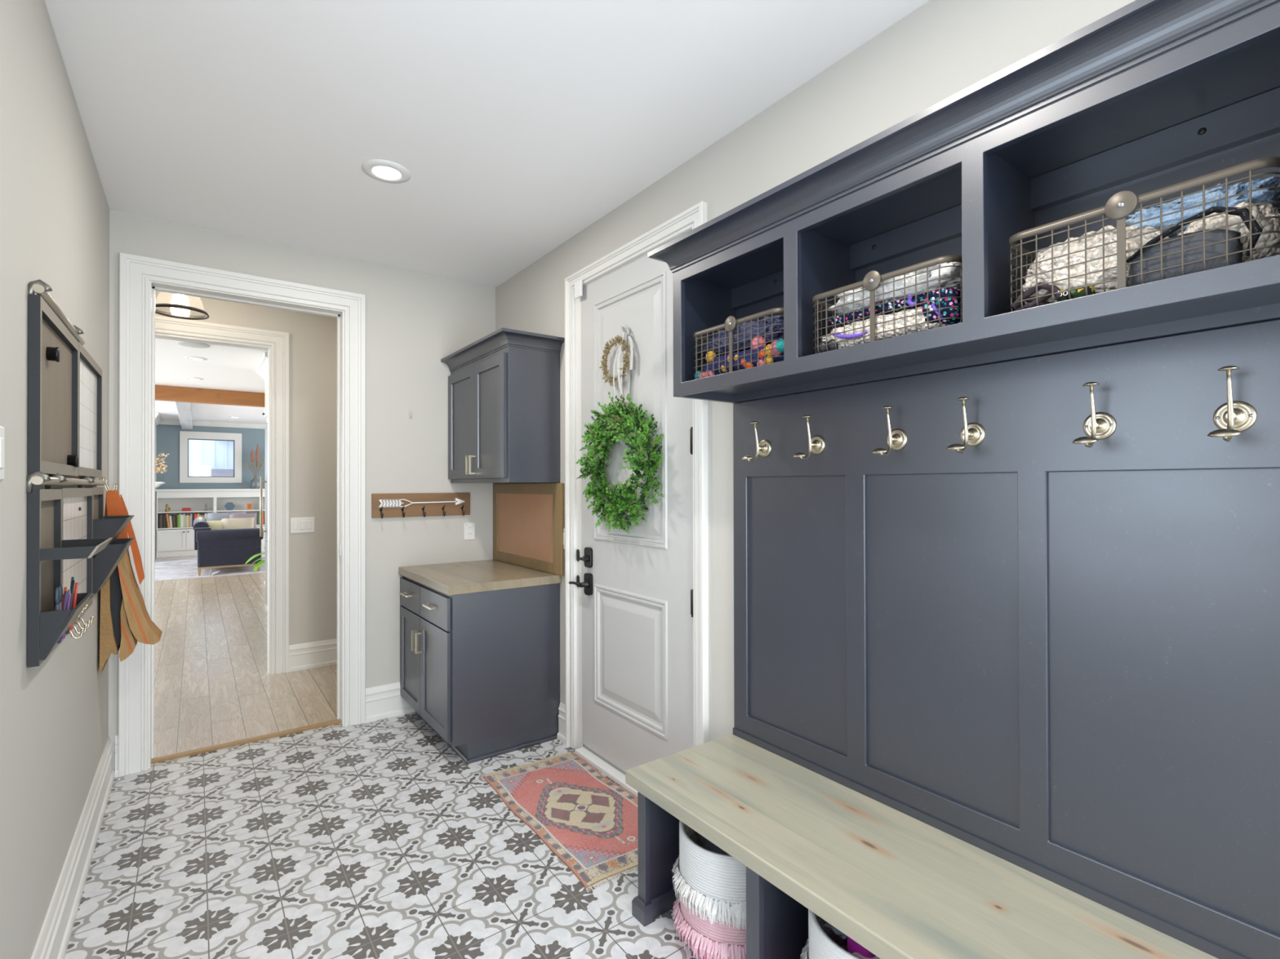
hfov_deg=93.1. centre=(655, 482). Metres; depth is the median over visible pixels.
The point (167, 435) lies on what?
wall
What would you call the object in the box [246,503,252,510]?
picture frame
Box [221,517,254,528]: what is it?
throw pillow
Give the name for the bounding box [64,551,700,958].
floor
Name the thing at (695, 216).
trim
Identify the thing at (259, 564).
potted plant
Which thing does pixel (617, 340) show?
wreath
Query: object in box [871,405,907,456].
coat hook
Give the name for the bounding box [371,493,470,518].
board
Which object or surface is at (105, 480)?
wall hook
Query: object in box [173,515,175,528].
book
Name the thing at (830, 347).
shoe toe
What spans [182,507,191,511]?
box
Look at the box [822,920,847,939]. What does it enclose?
bundle
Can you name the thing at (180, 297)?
pendant light
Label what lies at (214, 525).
throw pillow
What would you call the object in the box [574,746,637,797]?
threshold
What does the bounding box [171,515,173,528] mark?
book
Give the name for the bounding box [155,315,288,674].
trim
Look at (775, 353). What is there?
pompom
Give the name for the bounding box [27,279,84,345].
wall rail
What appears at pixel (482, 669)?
base cabinet
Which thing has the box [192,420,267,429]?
trim
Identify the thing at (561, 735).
baseboard
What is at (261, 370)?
tall cabinet
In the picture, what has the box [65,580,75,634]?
pen
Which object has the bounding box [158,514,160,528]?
book
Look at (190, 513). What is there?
book
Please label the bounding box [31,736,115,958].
baseboard
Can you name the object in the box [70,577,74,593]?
pen
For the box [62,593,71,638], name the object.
pen
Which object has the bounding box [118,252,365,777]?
trim
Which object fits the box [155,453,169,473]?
branch
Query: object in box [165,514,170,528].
book
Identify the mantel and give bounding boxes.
[155,481,165,488]
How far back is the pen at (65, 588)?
1.66 m
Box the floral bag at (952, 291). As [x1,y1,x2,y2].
[921,285,962,325]
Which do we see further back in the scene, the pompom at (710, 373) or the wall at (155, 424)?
the wall at (155, 424)
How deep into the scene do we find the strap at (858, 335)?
1.57 m
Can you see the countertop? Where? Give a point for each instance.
(483, 575)
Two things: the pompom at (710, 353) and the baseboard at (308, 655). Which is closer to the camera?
the pompom at (710, 353)
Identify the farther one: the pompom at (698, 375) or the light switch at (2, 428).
the pompom at (698, 375)
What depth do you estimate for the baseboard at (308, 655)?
4.65 m
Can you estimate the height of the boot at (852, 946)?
0.258 m
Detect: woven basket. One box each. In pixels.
[671,820,746,958]
[800,909,862,958]
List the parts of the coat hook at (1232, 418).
knob, mounting plate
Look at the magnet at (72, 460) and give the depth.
1.94 m
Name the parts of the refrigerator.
handle, door, drawer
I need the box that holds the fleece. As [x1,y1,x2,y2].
[1177,201,1279,262]
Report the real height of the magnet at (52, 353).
0.042 m
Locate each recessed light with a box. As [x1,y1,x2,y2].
[184,356,207,360]
[184,377,203,380]
[361,159,410,183]
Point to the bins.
(105, 562)
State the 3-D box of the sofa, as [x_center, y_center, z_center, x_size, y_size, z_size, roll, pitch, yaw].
[-7.383,1.047,10.448,0.913,0.834,2.140,0,0,-37]
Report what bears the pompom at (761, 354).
in the wire basket at (730, 324)
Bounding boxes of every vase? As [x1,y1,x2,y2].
[224,502,235,510]
[244,444,265,488]
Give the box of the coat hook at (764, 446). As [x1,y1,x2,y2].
[742,421,771,462]
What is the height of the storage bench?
0.474 m
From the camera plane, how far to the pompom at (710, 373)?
2.02 m
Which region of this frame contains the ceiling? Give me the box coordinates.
[44,0,928,424]
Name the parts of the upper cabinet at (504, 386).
door, handle, handle, door, crown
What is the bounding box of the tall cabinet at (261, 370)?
[255,351,267,422]
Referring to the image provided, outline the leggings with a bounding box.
[827,290,934,328]
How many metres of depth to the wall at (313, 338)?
4.66 m
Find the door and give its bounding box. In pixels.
[568,254,693,774]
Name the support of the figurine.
on the bookcase at (178, 541)
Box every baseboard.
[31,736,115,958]
[115,734,118,777]
[288,638,337,671]
[365,682,415,722]
[556,702,565,744]
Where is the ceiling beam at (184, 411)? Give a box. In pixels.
[175,401,192,429]
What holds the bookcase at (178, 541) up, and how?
on the floor
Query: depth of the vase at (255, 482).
12.99 m
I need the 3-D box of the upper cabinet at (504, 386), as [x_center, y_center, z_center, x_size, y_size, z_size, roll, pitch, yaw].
[-0.938,-0.394,3.631,0.370,0.799,0.983,0,0,-37]
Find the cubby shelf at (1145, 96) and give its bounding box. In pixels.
[647,0,1279,403]
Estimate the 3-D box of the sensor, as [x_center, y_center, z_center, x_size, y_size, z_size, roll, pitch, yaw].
[-0.402,-1.011,3.183,0.012,0.085,0.068,0,0,-37]
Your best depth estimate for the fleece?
1.02 m
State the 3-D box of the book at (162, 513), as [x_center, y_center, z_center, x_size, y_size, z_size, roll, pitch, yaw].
[-9.805,0.777,12.091,0.022,0.280,0.180,0,0,-37]
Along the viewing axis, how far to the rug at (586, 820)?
2.61 m
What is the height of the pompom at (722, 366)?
0.035 m
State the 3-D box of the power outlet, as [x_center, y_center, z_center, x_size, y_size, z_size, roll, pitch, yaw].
[-1.227,0.327,4.019,0.073,0.116,0.008,0,0,-37]
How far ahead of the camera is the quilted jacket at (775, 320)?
1.90 m
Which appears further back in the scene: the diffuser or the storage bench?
the diffuser
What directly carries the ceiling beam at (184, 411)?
attached to the ceiling
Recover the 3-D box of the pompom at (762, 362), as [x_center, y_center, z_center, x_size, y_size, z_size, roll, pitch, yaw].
[0.322,-0.358,1.844,0.027,0.028,0.028,0,0,-37]
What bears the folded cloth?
on the leggings
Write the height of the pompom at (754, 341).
0.056 m
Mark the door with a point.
(637, 677)
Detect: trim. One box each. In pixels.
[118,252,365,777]
[151,719,340,764]
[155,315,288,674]
[155,412,161,425]
[159,419,180,425]
[179,431,241,483]
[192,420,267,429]
[564,200,708,749]
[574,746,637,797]
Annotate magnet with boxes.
[45,346,60,362]
[66,454,79,467]
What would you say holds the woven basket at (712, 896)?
on the floor
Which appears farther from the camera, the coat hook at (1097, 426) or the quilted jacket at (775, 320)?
the quilted jacket at (775, 320)
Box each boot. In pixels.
[847,936,875,958]
[852,951,879,958]
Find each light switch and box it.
[0,426,4,480]
[289,517,314,533]
[563,528,564,549]
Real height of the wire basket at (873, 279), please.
0.181 m
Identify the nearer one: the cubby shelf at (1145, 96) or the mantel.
the cubby shelf at (1145, 96)
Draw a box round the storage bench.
[625,733,1217,958]
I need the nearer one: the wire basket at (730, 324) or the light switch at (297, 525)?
the wire basket at (730, 324)
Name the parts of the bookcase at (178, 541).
cupboard door, shelf, cupboard door, shelf, cupboard door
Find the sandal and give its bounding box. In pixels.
[1011,282,1062,311]
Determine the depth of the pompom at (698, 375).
2.06 m
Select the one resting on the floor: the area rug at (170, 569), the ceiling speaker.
the area rug at (170, 569)
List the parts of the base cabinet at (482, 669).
handle, door, drawer, handle, handle, handle, drawer, door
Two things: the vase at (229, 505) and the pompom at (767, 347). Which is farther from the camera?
the vase at (229, 505)
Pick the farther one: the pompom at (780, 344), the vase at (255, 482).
the vase at (255, 482)
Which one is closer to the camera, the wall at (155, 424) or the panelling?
the panelling
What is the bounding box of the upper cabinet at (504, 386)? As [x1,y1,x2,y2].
[440,327,564,483]
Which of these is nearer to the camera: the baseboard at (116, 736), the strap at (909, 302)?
the strap at (909, 302)
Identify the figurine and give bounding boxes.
[164,504,170,511]
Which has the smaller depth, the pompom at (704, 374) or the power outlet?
the pompom at (704, 374)
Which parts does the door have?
strike plate, strike plate, handle, raised panel, raised panel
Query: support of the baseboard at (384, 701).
attached to the wall at (415, 320)
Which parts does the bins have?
frame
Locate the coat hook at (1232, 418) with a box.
[1207,365,1257,441]
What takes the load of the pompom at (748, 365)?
in the wire basket at (730, 324)
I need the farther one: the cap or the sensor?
the sensor
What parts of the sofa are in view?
leg, backrest, wood rail, arm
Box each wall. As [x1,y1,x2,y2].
[0,0,109,958]
[108,209,495,770]
[154,424,156,559]
[155,290,337,644]
[155,424,265,492]
[495,0,1135,741]
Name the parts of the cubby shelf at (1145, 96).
crown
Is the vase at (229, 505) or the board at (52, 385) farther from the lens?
the vase at (229, 505)
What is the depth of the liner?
1.86 m
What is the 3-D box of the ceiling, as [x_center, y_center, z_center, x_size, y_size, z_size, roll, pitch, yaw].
[-3.870,-1.351,5.333,9.000,0.080,18.500,0,0,-37]
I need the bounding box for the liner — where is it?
[694,831,729,855]
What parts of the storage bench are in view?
moulding, frame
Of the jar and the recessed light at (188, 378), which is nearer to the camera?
the recessed light at (188, 378)
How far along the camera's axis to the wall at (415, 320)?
3.72 m
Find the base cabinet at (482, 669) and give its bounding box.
[400,576,559,764]
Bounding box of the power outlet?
[464,522,475,540]
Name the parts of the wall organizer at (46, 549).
frame, shelf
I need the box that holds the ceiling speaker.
[177,341,209,347]
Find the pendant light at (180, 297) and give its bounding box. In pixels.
[155,293,208,319]
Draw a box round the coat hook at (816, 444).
[793,415,825,460]
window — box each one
[188,440,233,476]
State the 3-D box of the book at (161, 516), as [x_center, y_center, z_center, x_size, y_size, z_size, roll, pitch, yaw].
[-9.828,0.787,12.074,0.034,0.260,0.180,0,0,-37]
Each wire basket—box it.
[693,307,783,378]
[812,254,962,353]
[1008,156,1279,311]
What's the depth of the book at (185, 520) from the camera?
12.23 m
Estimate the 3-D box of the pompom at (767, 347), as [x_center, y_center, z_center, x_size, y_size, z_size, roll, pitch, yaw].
[0.344,-0.394,1.822,0.033,0.037,0.038,0,0,-37]
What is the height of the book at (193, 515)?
0.260 m
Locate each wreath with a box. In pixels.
[575,391,664,534]
[599,334,630,386]
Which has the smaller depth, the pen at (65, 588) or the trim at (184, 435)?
the pen at (65, 588)
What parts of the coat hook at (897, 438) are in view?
knob, mounting plate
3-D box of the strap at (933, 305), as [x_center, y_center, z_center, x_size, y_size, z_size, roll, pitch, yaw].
[0.649,-0.393,1.396,0.012,0.038,0.028,0,0,-37]
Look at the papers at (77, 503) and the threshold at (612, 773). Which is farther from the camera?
the threshold at (612, 773)
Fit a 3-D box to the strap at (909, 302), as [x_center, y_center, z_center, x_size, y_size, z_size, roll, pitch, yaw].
[0.612,-0.432,1.445,0.007,0.033,0.025,0,0,-37]
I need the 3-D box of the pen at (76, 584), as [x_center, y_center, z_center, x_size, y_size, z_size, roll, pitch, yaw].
[-1.665,0.356,1.737,0.009,0.133,0.027,0,0,3]
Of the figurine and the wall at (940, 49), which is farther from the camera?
the figurine
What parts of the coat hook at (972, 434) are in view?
knob, mounting plate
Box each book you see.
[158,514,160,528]
[160,515,162,528]
[162,513,164,528]
[164,515,166,528]
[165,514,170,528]
[168,515,172,528]
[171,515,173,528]
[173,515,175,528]
[175,514,177,528]
[177,514,179,527]
[179,513,181,527]
[181,514,182,527]
[182,513,185,527]
[184,515,186,527]
[186,514,188,527]
[188,515,190,527]
[190,513,191,527]
[191,514,194,527]
[257,512,259,524]
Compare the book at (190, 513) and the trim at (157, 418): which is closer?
the trim at (157, 418)
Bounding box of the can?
[1057,285,1095,302]
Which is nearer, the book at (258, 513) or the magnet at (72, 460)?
the magnet at (72, 460)
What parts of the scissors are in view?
handle, handle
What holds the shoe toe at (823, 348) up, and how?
in the wire basket at (873, 279)
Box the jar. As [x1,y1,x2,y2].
[249,477,259,488]
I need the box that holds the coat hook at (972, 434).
[946,396,985,453]
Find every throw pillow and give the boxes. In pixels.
[205,520,222,529]
[207,511,246,520]
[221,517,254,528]
[229,512,257,528]
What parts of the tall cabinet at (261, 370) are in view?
crown, door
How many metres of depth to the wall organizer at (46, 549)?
1.55 m
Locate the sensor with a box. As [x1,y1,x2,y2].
[574,279,582,298]
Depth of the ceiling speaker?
5.75 m
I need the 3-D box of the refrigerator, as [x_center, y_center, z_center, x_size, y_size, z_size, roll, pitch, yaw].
[-3.928,0.399,6.807,0.808,2.086,0.940,0,0,-37]
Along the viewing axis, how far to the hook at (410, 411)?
3.79 m
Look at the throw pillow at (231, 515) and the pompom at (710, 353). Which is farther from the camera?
the throw pillow at (231, 515)
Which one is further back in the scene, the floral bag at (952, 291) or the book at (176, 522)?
the book at (176, 522)
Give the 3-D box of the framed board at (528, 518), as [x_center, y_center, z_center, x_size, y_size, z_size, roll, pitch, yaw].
[-0.802,0.266,3.738,0.021,0.511,0.966,0,0,-37]
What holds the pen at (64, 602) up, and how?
in the wall organizer at (46, 549)
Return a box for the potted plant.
[244,553,264,582]
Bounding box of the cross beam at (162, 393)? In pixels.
[155,385,265,407]
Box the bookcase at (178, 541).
[155,488,266,557]
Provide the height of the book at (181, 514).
0.255 m
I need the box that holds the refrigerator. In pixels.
[259,426,267,606]
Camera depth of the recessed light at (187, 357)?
6.38 m
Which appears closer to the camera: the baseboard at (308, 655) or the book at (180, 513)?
the baseboard at (308, 655)
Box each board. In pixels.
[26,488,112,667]
[27,293,78,476]
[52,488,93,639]
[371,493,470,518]
[493,483,564,575]
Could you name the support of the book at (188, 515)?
in the bookcase at (178, 541)
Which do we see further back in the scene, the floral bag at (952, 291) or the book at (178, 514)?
the book at (178, 514)
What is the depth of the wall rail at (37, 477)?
1.70 m
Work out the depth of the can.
1.18 m
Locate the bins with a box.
[84,487,134,597]
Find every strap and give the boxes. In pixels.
[831,331,867,339]
[906,293,915,307]
[930,303,943,318]
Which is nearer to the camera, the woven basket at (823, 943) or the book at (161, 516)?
the woven basket at (823, 943)
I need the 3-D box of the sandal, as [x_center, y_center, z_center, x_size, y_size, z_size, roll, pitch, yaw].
[0.783,-0.380,1.241,0.033,0.052,0.096,0,0,-37]
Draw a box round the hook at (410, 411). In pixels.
[408,410,412,417]
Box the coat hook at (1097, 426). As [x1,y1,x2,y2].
[1072,382,1116,447]
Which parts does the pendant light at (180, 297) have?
bulb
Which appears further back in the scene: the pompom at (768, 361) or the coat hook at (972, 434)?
the pompom at (768, 361)
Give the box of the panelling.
[733,319,1279,958]
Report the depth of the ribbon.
2.84 m
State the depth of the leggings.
1.53 m
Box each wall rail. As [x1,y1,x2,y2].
[26,471,106,493]
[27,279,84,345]
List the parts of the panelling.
recessed panel, recessed panel, recessed panel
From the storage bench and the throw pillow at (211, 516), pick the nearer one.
the storage bench
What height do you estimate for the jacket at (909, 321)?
0.076 m
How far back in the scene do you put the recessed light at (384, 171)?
2.60 m
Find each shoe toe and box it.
[816,341,826,353]
[826,338,838,351]
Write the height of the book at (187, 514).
0.250 m
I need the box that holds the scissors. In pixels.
[54,584,62,610]
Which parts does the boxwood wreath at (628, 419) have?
wire frame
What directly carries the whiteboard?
attached to the wall at (55, 209)
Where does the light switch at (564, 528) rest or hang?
attached to the wall at (940, 49)
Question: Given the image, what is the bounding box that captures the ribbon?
[613,323,633,405]
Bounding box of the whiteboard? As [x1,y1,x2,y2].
[78,341,102,477]
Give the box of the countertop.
[398,559,561,595]
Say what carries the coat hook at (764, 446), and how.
attached to the panelling
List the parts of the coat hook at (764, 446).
mounting plate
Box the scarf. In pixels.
[702,346,783,375]
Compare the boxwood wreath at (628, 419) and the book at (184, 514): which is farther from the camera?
the book at (184, 514)
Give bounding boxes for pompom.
[694,371,701,379]
[699,372,705,378]
[705,351,716,362]
[705,369,714,377]
[720,364,727,372]
[745,362,754,368]
[750,334,766,350]
[756,360,765,366]
[758,349,764,358]
[763,344,771,355]
[764,355,773,364]
[769,341,782,355]
[775,338,783,352]
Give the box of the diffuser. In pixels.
[373,166,399,177]
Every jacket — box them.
[702,315,783,356]
[820,306,945,348]
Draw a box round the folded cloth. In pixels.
[828,262,962,314]
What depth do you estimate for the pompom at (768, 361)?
1.81 m
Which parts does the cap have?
crown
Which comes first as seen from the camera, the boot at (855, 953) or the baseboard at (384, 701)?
the boot at (855, 953)
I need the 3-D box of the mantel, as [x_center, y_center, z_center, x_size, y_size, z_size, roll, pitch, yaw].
[-10.405,0.742,10.716,2.688,1.479,1.200,0,0,-37]
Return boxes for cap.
[1125,206,1262,287]
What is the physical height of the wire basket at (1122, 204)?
0.181 m
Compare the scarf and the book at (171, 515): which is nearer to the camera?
the scarf
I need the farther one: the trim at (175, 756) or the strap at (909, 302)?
the trim at (175, 756)
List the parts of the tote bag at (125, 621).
handle, handle, handle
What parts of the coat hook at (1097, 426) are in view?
knob, mounting plate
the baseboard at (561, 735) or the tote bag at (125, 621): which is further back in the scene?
the baseboard at (561, 735)
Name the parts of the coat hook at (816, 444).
knob, mounting plate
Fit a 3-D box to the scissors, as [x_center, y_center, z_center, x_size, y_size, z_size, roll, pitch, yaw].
[-1.552,0.340,1.571,0.019,0.142,0.068,0,0,-37]
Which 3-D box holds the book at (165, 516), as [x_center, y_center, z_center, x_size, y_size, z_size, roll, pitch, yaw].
[-9.784,0.790,12.107,0.030,0.255,0.180,0,0,-37]
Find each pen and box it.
[57,591,67,643]
[61,586,66,610]
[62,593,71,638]
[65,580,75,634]
[66,589,71,605]
[69,582,78,630]
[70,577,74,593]
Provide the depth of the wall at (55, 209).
1.61 m
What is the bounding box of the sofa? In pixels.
[193,516,263,576]
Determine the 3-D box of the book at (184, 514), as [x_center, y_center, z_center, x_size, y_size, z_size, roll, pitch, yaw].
[-9.543,0.780,12.289,0.026,0.275,0.180,0,0,-37]
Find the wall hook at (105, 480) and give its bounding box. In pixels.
[98,476,117,490]
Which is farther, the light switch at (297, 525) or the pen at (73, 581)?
the light switch at (297, 525)
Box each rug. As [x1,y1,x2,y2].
[154,554,264,581]
[481,751,638,892]
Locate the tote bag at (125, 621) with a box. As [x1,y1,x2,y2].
[99,489,162,672]
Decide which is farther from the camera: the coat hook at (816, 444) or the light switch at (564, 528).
the light switch at (564, 528)
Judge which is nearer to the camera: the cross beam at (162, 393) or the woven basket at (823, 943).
the woven basket at (823, 943)

